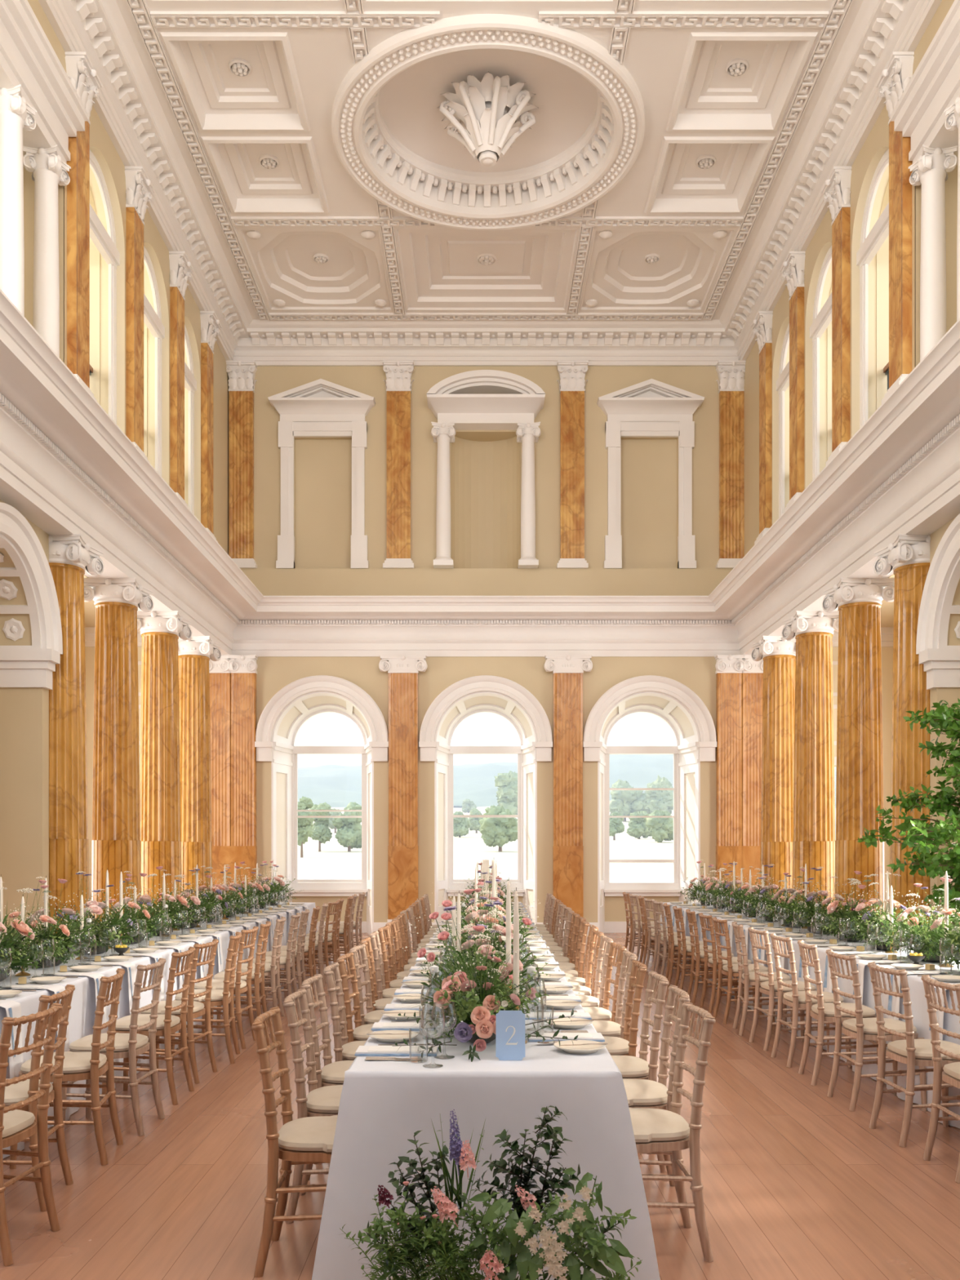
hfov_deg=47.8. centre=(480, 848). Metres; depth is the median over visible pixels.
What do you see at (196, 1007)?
seat cushion
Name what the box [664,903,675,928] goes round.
napkin
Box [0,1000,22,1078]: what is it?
napkin
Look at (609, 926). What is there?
baseboard
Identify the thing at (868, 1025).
seat cushion
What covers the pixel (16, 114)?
column
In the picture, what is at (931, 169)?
column
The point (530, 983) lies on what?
menu card
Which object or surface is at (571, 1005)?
plate
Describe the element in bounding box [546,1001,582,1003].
butter knife
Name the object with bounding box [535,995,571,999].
menu card
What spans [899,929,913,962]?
wine glass
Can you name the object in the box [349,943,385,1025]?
banquet chair
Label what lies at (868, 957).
plate
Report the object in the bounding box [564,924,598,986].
banquet chair
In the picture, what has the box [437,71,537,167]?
boss
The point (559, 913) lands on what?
banquet chair
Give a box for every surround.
[267,378,375,568]
[426,369,545,568]
[596,378,704,568]
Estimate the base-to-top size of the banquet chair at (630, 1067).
0.907 m
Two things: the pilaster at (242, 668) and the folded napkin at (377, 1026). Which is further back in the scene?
the pilaster at (242, 668)
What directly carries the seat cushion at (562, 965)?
on the banquet chair at (562, 965)
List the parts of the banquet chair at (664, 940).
leg, leg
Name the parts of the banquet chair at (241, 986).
leg, seat frame, leg, rail, rail, rail, rail, leg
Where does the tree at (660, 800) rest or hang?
on the lawn
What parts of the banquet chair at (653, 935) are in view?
leg, leg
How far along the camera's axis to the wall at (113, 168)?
12.94 m
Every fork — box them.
[16,982,41,984]
[377,1043,431,1045]
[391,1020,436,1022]
[537,1041,557,1044]
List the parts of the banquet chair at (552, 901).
leg, leg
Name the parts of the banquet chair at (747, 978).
rail, leg, rail, rail, leg, seat frame, leg, leg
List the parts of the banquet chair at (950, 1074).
leg, rail, rail, rail, rail, seat frame, leg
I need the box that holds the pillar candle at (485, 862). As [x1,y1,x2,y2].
[482,859,488,894]
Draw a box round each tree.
[297,796,314,857]
[308,801,332,851]
[328,808,342,833]
[332,801,361,851]
[453,811,470,837]
[462,798,476,813]
[468,807,484,833]
[478,804,517,851]
[493,770,517,814]
[609,778,639,821]
[609,811,624,839]
[626,810,652,839]
[629,790,649,815]
[644,775,673,814]
[645,809,673,842]
[856,697,959,928]
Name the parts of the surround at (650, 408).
architrave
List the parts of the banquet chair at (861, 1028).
leg, rail, rail, rail, rail, leg, seat frame, leg, leg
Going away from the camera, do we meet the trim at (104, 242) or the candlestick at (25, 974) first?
the candlestick at (25, 974)
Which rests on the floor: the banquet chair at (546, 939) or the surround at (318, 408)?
the banquet chair at (546, 939)
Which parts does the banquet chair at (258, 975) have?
leg, leg, seat frame, leg, rail, leg, rail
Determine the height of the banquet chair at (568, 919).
0.907 m
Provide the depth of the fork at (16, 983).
6.03 m
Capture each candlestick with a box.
[14,949,31,976]
[75,937,88,959]
[159,930,168,936]
[884,933,897,953]
[940,942,953,967]
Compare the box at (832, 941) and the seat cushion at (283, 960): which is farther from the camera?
the seat cushion at (283, 960)
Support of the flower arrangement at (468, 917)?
on the tablecloth at (383, 1104)
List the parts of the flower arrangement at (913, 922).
lace flower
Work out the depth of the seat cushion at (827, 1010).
6.96 m
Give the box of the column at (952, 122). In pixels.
[943,93,959,320]
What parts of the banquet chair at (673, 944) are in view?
leg, leg, leg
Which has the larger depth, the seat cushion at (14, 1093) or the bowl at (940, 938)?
the bowl at (940, 938)
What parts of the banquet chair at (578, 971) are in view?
leg, leg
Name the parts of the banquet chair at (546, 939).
leg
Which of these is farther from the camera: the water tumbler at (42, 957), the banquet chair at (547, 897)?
the banquet chair at (547, 897)
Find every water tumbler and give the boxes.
[0,967,11,990]
[42,957,54,976]
[80,947,91,965]
[137,933,147,947]
[199,918,207,929]
[408,1027,428,1062]
[418,1005,435,1035]
[426,989,441,1014]
[531,996,546,1012]
[537,1005,553,1032]
[866,938,876,954]
[899,946,911,964]
[939,955,951,974]
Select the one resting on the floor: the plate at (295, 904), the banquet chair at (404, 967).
the banquet chair at (404, 967)
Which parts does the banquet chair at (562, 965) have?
leg, leg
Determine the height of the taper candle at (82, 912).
0.299 m
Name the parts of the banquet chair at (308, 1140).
rail, leg, rail, rail, leg, rail, seat frame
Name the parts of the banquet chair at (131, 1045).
leg, leg, seat frame, leg, rail, rail, rail, rail, leg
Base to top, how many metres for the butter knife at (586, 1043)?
0.006 m
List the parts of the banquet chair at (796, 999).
leg, rail, rail, rail, rail, leg, seat frame, leg, leg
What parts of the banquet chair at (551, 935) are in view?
leg, leg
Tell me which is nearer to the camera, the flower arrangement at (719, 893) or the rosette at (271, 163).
the flower arrangement at (719, 893)
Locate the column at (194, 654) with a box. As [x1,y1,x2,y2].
[177,635,221,901]
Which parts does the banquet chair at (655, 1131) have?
seat frame, leg, rail, rail, rail, rail, leg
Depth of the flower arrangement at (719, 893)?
12.86 m
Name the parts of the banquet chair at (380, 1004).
rail, leg, leg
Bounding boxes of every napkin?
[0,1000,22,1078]
[13,984,69,1051]
[56,972,106,1033]
[92,962,136,1015]
[124,953,164,1001]
[149,946,185,988]
[173,939,206,977]
[200,933,223,972]
[222,928,238,964]
[233,924,251,955]
[247,920,262,955]
[262,916,274,948]
[272,913,284,946]
[282,910,293,937]
[288,907,300,926]
[297,905,309,933]
[355,1045,438,1056]
[371,1022,444,1031]
[383,1004,444,1010]
[394,988,435,995]
[402,976,443,982]
[409,966,449,970]
[416,957,448,960]
[519,971,564,974]
[519,982,572,986]
[522,961,559,964]
[524,995,581,1001]
[524,1012,591,1019]
[527,1032,604,1041]
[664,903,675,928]
[672,906,683,932]
[682,908,692,927]
[714,918,732,947]
[728,922,746,950]
[741,927,757,957]
[758,932,783,965]
[778,937,813,973]
[798,944,836,982]
[823,951,866,992]
[853,960,899,1003]
[887,970,938,1020]
[928,982,959,1039]
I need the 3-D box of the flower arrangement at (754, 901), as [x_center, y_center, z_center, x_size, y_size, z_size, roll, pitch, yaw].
[3.020,0.463,11.323,1.083,0.603,0.926,0,0,-32]
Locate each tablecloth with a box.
[0,902,317,1158]
[311,902,660,1279]
[660,902,959,1128]
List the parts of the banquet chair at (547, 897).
leg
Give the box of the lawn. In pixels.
[297,805,835,882]
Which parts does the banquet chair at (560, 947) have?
leg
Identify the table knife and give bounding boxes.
[63,976,78,977]
[364,1057,426,1060]
[365,1057,409,1058]
[529,1010,577,1012]
[553,1030,587,1031]
[561,1031,588,1032]
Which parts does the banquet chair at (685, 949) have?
leg, leg, seat frame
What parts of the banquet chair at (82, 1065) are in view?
leg, seat frame, leg, rail, rail, rail, leg, rail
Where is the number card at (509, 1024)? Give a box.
[495,1010,524,1060]
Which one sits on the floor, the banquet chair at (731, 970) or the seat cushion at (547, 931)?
the banquet chair at (731, 970)
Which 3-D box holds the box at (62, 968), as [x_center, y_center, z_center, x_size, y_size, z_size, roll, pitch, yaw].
[-2.575,0.745,6.690,0.040,0.038,0.041,0,0,-20]
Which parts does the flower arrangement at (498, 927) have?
lace flower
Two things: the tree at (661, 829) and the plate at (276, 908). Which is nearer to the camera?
the plate at (276, 908)
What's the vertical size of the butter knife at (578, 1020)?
0.006 m
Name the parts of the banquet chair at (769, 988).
leg, rail, rail, rail, rail, leg, seat frame, leg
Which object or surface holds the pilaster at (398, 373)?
attached to the wall at (486, 465)
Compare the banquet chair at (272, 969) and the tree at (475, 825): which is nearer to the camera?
the banquet chair at (272, 969)
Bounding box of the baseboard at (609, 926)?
[316,921,653,936]
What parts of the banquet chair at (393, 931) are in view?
leg, leg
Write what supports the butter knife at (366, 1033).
on the plate at (388, 1038)
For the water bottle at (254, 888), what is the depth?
12.75 m
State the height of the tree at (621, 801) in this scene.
12.846 m
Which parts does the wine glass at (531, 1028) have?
stem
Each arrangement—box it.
[0,881,70,982]
[3,876,122,968]
[41,871,155,955]
[60,871,190,944]
[113,866,209,936]
[141,867,233,928]
[171,866,244,922]
[179,864,267,917]
[212,861,278,912]
[237,859,304,905]
[237,862,288,909]
[341,1105,642,1279]
[373,899,580,1062]
[402,899,555,998]
[410,884,591,980]
[416,877,550,959]
[417,875,540,929]
[431,874,529,914]
[438,882,534,946]
[442,870,538,925]
[447,865,521,911]
[452,871,532,908]
[454,862,533,899]
[454,865,511,898]
[455,870,521,906]
[671,859,758,905]
[688,862,752,909]
[701,862,758,911]
[706,866,793,916]
[724,863,815,921]
[725,866,841,927]
[773,866,873,933]
[792,872,959,951]
[799,871,889,942]
[829,875,959,962]
[901,897,959,969]
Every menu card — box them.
[2,985,44,987]
[48,972,85,974]
[84,962,117,964]
[115,953,145,955]
[141,946,168,946]
[367,1046,426,1051]
[382,1022,432,1026]
[394,1004,435,1007]
[403,989,435,991]
[411,977,435,978]
[427,950,444,951]
[521,953,547,955]
[522,946,543,947]
[524,961,551,963]
[526,982,564,985]
[533,1012,581,1016]
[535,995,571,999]
[536,971,557,973]
[538,1033,592,1037]
[843,951,872,953]
[874,960,906,962]
[908,970,946,973]
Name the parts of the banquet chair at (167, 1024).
leg, leg, seat frame, leg, rail, rail, rail, rail, leg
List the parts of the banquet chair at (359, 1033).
rail, leg, rail, rail, leg, rail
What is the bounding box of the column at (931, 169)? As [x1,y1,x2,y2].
[908,144,958,361]
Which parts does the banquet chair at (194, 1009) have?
leg, seat frame, leg, rail, rail, rail, rail, leg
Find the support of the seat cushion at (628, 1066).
on the banquet chair at (630, 1067)
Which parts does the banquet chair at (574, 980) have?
leg, leg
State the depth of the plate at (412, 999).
5.44 m
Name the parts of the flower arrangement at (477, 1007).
lace flower, lace flower, lace flower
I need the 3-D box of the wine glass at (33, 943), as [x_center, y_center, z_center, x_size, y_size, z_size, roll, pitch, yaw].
[-2.630,0.664,6.400,0.096,0.200,0.096,0,0,0]
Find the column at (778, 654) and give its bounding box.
[751,635,795,896]
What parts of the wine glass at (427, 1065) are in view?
stem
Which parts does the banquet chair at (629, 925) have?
leg, leg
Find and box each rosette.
[228,57,251,76]
[258,154,279,168]
[313,253,328,263]
[475,253,497,265]
[644,253,659,263]
[696,154,715,168]
[725,57,748,76]
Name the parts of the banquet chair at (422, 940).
leg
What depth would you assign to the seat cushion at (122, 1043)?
5.78 m
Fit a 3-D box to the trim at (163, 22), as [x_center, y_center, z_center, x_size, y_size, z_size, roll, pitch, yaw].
[0.100,-8.887,13.095,7.610,0.045,10.190,0,0,0]
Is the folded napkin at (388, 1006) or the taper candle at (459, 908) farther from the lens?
the taper candle at (459, 908)
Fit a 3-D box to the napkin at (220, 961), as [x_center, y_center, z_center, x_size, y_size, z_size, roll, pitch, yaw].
[-2.397,0.940,9.520,0.267,0.364,0.170,0,0,0]
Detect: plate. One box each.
[0,990,22,998]
[28,976,66,983]
[69,964,102,971]
[102,955,133,961]
[131,947,159,952]
[155,940,182,945]
[177,934,201,938]
[195,929,218,933]
[212,924,233,928]
[227,920,247,924]
[240,916,258,919]
[252,913,269,916]
[262,910,279,913]
[273,907,288,910]
[281,905,297,907]
[289,902,304,905]
[368,1030,418,1043]
[382,1009,426,1020]
[393,993,432,1002]
[401,980,437,988]
[409,968,440,976]
[415,960,445,966]
[425,951,448,957]
[426,945,448,950]
[430,938,450,943]
[521,941,545,946]
[522,947,549,953]
[524,930,538,934]
[524,935,542,940]
[528,955,553,960]
[528,963,559,970]
[530,973,565,981]
[534,985,573,994]
[540,1000,581,1009]
[546,1017,592,1029]
[553,1040,606,1053]
[669,902,683,903]
[678,903,692,906]
[686,906,702,908]
[695,909,712,911]
[706,911,724,915]
[718,915,737,918]
[732,919,751,922]
[746,923,767,926]
[763,928,785,932]
[782,933,805,937]
[803,939,829,943]
[827,946,855,951]
[856,954,887,959]
[890,963,924,969]
[931,974,959,982]
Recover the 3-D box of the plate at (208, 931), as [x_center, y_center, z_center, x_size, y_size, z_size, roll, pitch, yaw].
[-2.460,0.752,9.760,0.200,0.024,0.200,0,0,0]
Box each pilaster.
[65,51,102,400]
[124,166,154,462]
[168,251,194,509]
[200,311,222,542]
[208,654,231,894]
[226,360,257,568]
[227,654,257,892]
[378,654,427,937]
[382,360,414,568]
[543,654,592,937]
[556,360,588,568]
[714,654,745,888]
[715,360,746,568]
[742,654,763,892]
[751,311,773,544]
[779,251,805,511]
[821,166,851,466]
[875,51,914,404]
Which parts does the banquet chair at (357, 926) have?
leg, leg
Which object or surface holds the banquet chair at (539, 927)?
on the floor
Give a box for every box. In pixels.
[18,977,26,983]
[59,965,66,971]
[94,955,101,962]
[149,940,154,946]
[170,934,176,939]
[767,923,773,927]
[785,927,791,932]
[805,933,813,937]
[829,938,836,944]
[856,946,864,951]
[888,954,897,959]
[924,964,934,969]
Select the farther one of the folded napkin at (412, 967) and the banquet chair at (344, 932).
the banquet chair at (344, 932)
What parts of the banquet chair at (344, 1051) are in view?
rail, leg, leg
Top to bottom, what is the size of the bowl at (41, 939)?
0.116 m
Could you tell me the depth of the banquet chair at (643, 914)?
13.73 m
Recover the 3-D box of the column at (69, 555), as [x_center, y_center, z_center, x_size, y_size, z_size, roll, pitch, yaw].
[-4.560,-0.897,11.740,0.808,4.835,0.808,0,0,0]
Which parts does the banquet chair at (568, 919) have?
leg, leg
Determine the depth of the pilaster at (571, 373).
18.60 m
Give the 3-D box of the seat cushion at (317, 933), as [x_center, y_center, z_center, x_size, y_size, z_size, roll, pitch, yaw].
[-1.933,1.055,13.200,0.376,0.050,0.418,0,0,-2]
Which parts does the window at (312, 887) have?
sill, sash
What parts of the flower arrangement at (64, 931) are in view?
lace flower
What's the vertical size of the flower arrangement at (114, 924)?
0.603 m
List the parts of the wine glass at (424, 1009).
stem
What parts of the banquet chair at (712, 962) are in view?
leg, rail, rail, rail, leg, seat frame, leg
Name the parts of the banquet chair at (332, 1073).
rail, leg, rail, rail, leg, rail, seat frame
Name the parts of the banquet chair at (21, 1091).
seat frame, leg, rail, rail, rail, rail, leg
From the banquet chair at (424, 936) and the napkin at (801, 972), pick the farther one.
the banquet chair at (424, 936)
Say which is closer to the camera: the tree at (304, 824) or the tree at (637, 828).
the tree at (304, 824)
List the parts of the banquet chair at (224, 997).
leg, leg, seat frame, leg, rail, rail, leg, rail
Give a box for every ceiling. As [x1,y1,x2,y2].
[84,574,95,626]
[115,0,863,319]
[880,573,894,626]
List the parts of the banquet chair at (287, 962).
seat frame, leg, leg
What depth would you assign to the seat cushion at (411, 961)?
9.99 m
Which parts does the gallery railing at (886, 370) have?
handrail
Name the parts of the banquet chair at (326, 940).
seat frame, leg, leg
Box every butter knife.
[366,1033,413,1035]
[380,1012,421,1013]
[391,995,419,996]
[534,964,559,965]
[538,986,573,988]
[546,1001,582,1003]
[551,1019,593,1022]
[560,1043,608,1045]
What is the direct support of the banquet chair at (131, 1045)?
on the floor
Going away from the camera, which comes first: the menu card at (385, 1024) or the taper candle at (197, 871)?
the menu card at (385, 1024)
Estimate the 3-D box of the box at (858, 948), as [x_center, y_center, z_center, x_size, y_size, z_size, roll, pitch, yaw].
[2.820,0.745,8.020,0.040,0.038,0.041,0,0,-20]
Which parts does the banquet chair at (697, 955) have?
leg, leg, seat frame, leg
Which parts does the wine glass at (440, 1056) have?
stem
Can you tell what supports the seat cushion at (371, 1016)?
on the banquet chair at (371, 1016)
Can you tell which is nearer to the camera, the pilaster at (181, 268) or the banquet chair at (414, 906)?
the banquet chair at (414, 906)
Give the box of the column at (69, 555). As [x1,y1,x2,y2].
[48,533,104,933]
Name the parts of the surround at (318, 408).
architrave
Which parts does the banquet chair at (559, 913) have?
leg, leg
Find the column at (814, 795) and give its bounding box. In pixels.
[781,610,839,907]
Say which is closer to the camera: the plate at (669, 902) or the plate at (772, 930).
the plate at (772, 930)
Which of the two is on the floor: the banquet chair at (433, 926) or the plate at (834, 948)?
the banquet chair at (433, 926)
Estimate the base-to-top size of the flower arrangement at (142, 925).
0.587 m
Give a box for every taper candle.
[0,874,3,948]
[20,896,25,947]
[44,875,48,929]
[80,892,84,934]
[105,867,109,925]
[119,869,123,919]
[133,884,136,912]
[162,872,165,915]
[173,878,176,897]
[195,862,198,906]
[223,862,226,898]
[234,862,235,893]
[244,875,246,893]
[452,893,456,951]
[456,890,461,955]
[474,864,477,911]
[480,862,483,893]
[492,859,496,942]
[495,862,497,911]
[506,877,511,963]
[512,887,519,995]
[703,863,705,884]
[733,861,734,896]
[740,866,742,893]
[749,869,751,893]
[761,864,764,887]
[784,871,786,904]
[804,863,807,906]
[885,871,888,915]
[889,885,893,930]
[944,868,948,938]
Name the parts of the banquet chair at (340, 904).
leg, leg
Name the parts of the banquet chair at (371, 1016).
leg, rail, rail, rail, leg, rail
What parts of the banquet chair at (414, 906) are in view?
leg, leg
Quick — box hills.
[297,754,836,807]
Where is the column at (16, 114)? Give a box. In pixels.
[0,84,36,316]
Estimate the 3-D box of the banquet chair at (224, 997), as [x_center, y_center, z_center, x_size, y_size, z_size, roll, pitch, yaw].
[-1.964,1.070,7.804,0.478,0.907,0.418,0,0,-6]
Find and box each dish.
[112,944,129,955]
[906,952,925,964]
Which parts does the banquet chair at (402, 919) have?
leg, leg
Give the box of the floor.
[0,933,959,1279]
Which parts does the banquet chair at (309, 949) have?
seat frame, leg, leg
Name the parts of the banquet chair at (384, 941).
rail, leg, leg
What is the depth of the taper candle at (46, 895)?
7.08 m
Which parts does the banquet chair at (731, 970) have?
leg, rail, rail, rail, rail, leg, seat frame, leg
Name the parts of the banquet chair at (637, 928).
leg, leg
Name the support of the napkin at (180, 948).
hanging from the tablecloth at (82, 1015)
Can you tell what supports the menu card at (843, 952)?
on the napkin at (827, 981)
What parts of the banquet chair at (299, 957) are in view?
leg, leg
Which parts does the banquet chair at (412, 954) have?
leg, leg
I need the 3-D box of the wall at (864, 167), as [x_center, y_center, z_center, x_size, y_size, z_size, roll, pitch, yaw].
[6.005,-3.705,8.250,2.990,10.450,21.700,0,0,0]
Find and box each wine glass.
[0,947,12,986]
[26,942,44,977]
[40,938,54,975]
[65,934,81,966]
[76,931,90,964]
[97,928,112,957]
[134,920,146,947]
[420,984,440,1039]
[420,1004,444,1068]
[427,982,448,1032]
[428,968,446,1017]
[431,1002,457,1059]
[521,964,539,1011]
[524,977,545,1031]
[838,919,850,946]
[866,923,879,953]
[875,928,888,955]
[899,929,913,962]
[909,933,925,964]
[938,937,954,973]
[951,943,959,975]
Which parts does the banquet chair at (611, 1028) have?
leg, leg, rail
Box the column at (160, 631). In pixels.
[137,610,191,910]
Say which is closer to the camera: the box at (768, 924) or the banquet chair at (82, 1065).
the banquet chair at (82, 1065)
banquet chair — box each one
[0,1003,62,1266]
[3,984,75,1211]
[9,968,124,1168]
[62,957,165,1136]
[102,946,195,1105]
[136,938,218,1084]
[170,931,241,1065]
[186,926,258,1048]
[210,920,271,1031]
[228,916,285,1023]
[245,912,301,1013]
[251,1006,337,1277]
[258,909,310,1002]
[275,906,320,995]
[283,988,342,1223]
[284,902,328,987]
[294,900,339,969]
[300,973,353,1180]
[304,897,343,970]
[315,896,353,968]
[322,893,357,959]
[323,962,366,1062]
[328,892,365,959]
[336,951,373,1043]
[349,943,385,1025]
[360,937,393,1010]
[368,930,399,999]
[377,925,403,989]
[385,920,409,979]
[391,916,415,971]
[396,913,417,964]
[400,910,417,958]
[406,906,426,952]
[408,904,429,947]
[411,902,430,942]
[414,899,433,938]
[418,897,435,934]
[421,895,438,931]
[423,893,438,928]
[534,893,552,927]
[536,894,555,930]
[538,897,556,933]
[538,898,561,937]
[542,901,563,942]
[545,903,566,946]
[548,906,571,951]
[549,909,574,956]
[553,912,579,963]
[558,915,586,969]
[560,920,590,977]
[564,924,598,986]
[572,929,604,996]
[575,935,613,1008]
[582,942,626,1022]
[591,950,637,1038]
[603,960,647,1057]
[611,970,669,1173]
[622,892,654,955]
[622,984,689,1212]
[628,893,668,961]
[629,1001,715,1262]
[637,895,677,967]
[644,897,688,973]
[653,900,696,976]
[662,902,708,987]
[672,906,722,994]
[685,909,737,1004]
[698,912,755,1013]
[711,916,774,1023]
[731,921,792,1035]
[747,926,822,1051]
[769,933,851,1067]
[797,939,878,1085]
[826,949,927,1111]
[867,961,959,1146]
[920,974,959,1183]
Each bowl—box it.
[26,942,44,961]
[40,938,54,958]
[65,934,81,951]
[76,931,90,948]
[420,984,440,1013]
[420,1004,444,1038]
[431,1002,457,1031]
[521,964,539,988]
[524,977,545,1006]
[909,933,925,949]
[938,937,954,956]
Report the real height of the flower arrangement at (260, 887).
0.606 m
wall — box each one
[0,0,228,955]
[253,366,719,922]
[743,0,959,925]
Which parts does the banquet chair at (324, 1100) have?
rail, leg, rail, rail, leg, rail, seat frame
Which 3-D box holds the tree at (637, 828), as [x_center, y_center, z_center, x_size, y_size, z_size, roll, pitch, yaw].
[25.520,-3.588,172.950,4.493,4.809,4.582,0,0,0]
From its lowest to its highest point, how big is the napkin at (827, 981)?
0.364 m
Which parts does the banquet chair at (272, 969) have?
seat frame, leg, leg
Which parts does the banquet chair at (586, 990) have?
leg, leg, rail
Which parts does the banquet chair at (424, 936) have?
leg, leg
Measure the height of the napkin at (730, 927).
0.364 m
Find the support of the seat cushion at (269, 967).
on the banquet chair at (272, 969)
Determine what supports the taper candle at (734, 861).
on the candlestick
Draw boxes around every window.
[271,691,373,933]
[434,691,537,924]
[597,691,700,933]
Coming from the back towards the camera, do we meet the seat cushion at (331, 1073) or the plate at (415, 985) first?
the plate at (415, 985)
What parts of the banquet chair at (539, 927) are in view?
leg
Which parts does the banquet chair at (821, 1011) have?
leg, rail, rail, rail, rail, leg, seat frame, leg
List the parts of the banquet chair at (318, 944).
leg, leg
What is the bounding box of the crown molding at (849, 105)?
[38,0,942,366]
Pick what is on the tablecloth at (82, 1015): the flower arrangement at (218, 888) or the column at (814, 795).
the flower arrangement at (218, 888)
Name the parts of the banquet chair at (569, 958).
leg, leg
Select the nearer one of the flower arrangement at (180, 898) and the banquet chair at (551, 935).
the flower arrangement at (180, 898)
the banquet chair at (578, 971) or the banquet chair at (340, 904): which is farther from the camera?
the banquet chair at (340, 904)
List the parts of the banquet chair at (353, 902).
leg, leg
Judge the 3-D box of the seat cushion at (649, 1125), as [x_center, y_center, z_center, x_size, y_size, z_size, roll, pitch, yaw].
[0.610,1.055,4.160,0.376,0.050,0.418,0,0,-2]
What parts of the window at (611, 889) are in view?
sash, sill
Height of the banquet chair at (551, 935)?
0.907 m
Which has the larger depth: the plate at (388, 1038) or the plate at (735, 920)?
the plate at (735, 920)
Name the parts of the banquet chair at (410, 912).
leg, leg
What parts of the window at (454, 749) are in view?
sill, sash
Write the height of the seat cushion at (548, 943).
0.050 m
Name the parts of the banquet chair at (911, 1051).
leg, rail, rail, rail, rail, leg, seat frame, leg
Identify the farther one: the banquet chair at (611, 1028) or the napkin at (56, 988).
the banquet chair at (611, 1028)
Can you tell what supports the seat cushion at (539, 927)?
on the banquet chair at (539, 927)
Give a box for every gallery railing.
[89,364,93,374]
[883,362,888,390]
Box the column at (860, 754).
[822,577,894,933]
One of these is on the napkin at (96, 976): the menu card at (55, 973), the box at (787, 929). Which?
the menu card at (55, 973)
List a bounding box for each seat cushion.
[2,1109,35,1137]
[4,1078,53,1105]
[20,1051,106,1074]
[68,1032,148,1052]
[115,1013,180,1030]
[140,1000,204,1014]
[174,989,230,1001]
[194,978,246,989]
[213,970,261,980]
[235,963,276,972]
[252,956,292,964]
[265,950,302,957]
[278,1115,337,1152]
[280,945,312,951]
[286,940,317,946]
[305,932,337,937]
[305,936,332,942]
[306,1084,342,1113]
[316,928,346,933]
[321,1060,353,1083]
[323,924,343,928]
[331,922,359,927]
[342,1040,366,1059]
[353,1023,373,1039]
[364,1009,385,1023]
[374,997,393,1009]
[382,987,399,998]
[389,978,403,987]
[396,970,409,978]
[404,964,415,971]
[408,957,417,964]
[410,951,417,958]
[417,942,429,947]
[420,937,430,942]
[423,934,433,938]
[426,930,435,934]
[534,924,545,927]
[536,926,546,930]
[538,929,549,933]
[538,933,552,937]
[542,937,554,942]
[545,941,557,946]
[548,946,562,951]
[549,951,564,956]
[553,955,568,962]
[558,962,574,969]
[560,968,577,977]
[564,976,585,986]
[572,985,591,995]
[575,995,599,1007]
[582,1006,611,1020]
[591,1020,620,1036]
[603,1035,629,1055]
[611,1055,648,1077]
[622,1078,667,1106]
[628,921,654,925]
[629,1107,689,1142]
[635,924,662,929]
[644,928,674,933]
[651,931,681,937]
[660,935,694,941]
[670,940,703,946]
[680,945,717,951]
[693,950,733,958]
[707,956,751,964]
[722,963,768,973]
[742,971,791,981]
[760,980,815,991]
[783,991,843,1003]
[811,1002,875,1017]
[842,1017,916,1034]
[887,1039,959,1059]
[942,1062,959,1079]
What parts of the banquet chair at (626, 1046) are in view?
leg, leg, rail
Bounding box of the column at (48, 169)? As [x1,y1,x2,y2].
[22,144,71,357]
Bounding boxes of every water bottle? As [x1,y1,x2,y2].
[80,918,96,960]
[160,904,172,938]
[212,895,222,924]
[249,888,258,913]
[422,964,446,1038]
[519,965,543,1039]
[755,894,765,922]
[810,903,822,937]
[893,920,908,959]
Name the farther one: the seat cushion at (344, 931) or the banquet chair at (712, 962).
the seat cushion at (344, 931)
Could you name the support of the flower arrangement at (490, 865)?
on the tablecloth at (383, 1104)
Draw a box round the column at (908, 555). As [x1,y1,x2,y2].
[873,533,930,929]
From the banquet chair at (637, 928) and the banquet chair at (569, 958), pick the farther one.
the banquet chair at (637, 928)
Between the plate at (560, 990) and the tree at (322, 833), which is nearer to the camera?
the plate at (560, 990)
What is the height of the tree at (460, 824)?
4.817 m
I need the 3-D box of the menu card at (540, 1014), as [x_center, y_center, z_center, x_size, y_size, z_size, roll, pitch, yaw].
[0.347,0.750,4.890,0.210,0.002,0.100,0,0,0]
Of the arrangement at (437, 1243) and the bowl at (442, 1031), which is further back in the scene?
the bowl at (442, 1031)
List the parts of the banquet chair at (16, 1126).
leg, seat frame, rail, rail, rail, rail, leg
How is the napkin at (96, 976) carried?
hanging from the tablecloth at (82, 1015)
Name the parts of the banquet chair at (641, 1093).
seat frame, rail, leg, rail, rail, leg, rail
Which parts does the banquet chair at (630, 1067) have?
seat frame, rail, leg, rail, rail, leg, rail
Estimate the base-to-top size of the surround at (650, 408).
3.190 m
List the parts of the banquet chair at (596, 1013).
leg, rail, rail, rail, rail, leg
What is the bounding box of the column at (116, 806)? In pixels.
[84,577,154,920]
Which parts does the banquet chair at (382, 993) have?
leg, leg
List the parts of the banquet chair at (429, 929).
leg, leg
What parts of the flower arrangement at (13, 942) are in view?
lace flower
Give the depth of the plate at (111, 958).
7.33 m
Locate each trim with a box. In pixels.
[0,0,88,165]
[0,288,959,657]
[0,502,62,689]
[84,626,142,745]
[89,150,196,514]
[125,0,853,320]
[240,568,733,595]
[254,675,388,761]
[331,13,644,230]
[418,675,552,761]
[582,675,716,761]
[776,148,888,517]
[831,626,893,765]
[889,0,959,171]
[915,513,959,689]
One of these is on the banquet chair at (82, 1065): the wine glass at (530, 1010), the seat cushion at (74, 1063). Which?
the seat cushion at (74, 1063)
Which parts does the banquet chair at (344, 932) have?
seat frame, leg, leg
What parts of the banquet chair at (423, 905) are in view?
leg, leg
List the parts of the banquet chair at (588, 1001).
leg, leg, rail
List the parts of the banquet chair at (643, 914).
leg, leg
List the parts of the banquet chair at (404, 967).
leg, leg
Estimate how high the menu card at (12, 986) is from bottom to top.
0.002 m
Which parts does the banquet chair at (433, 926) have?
leg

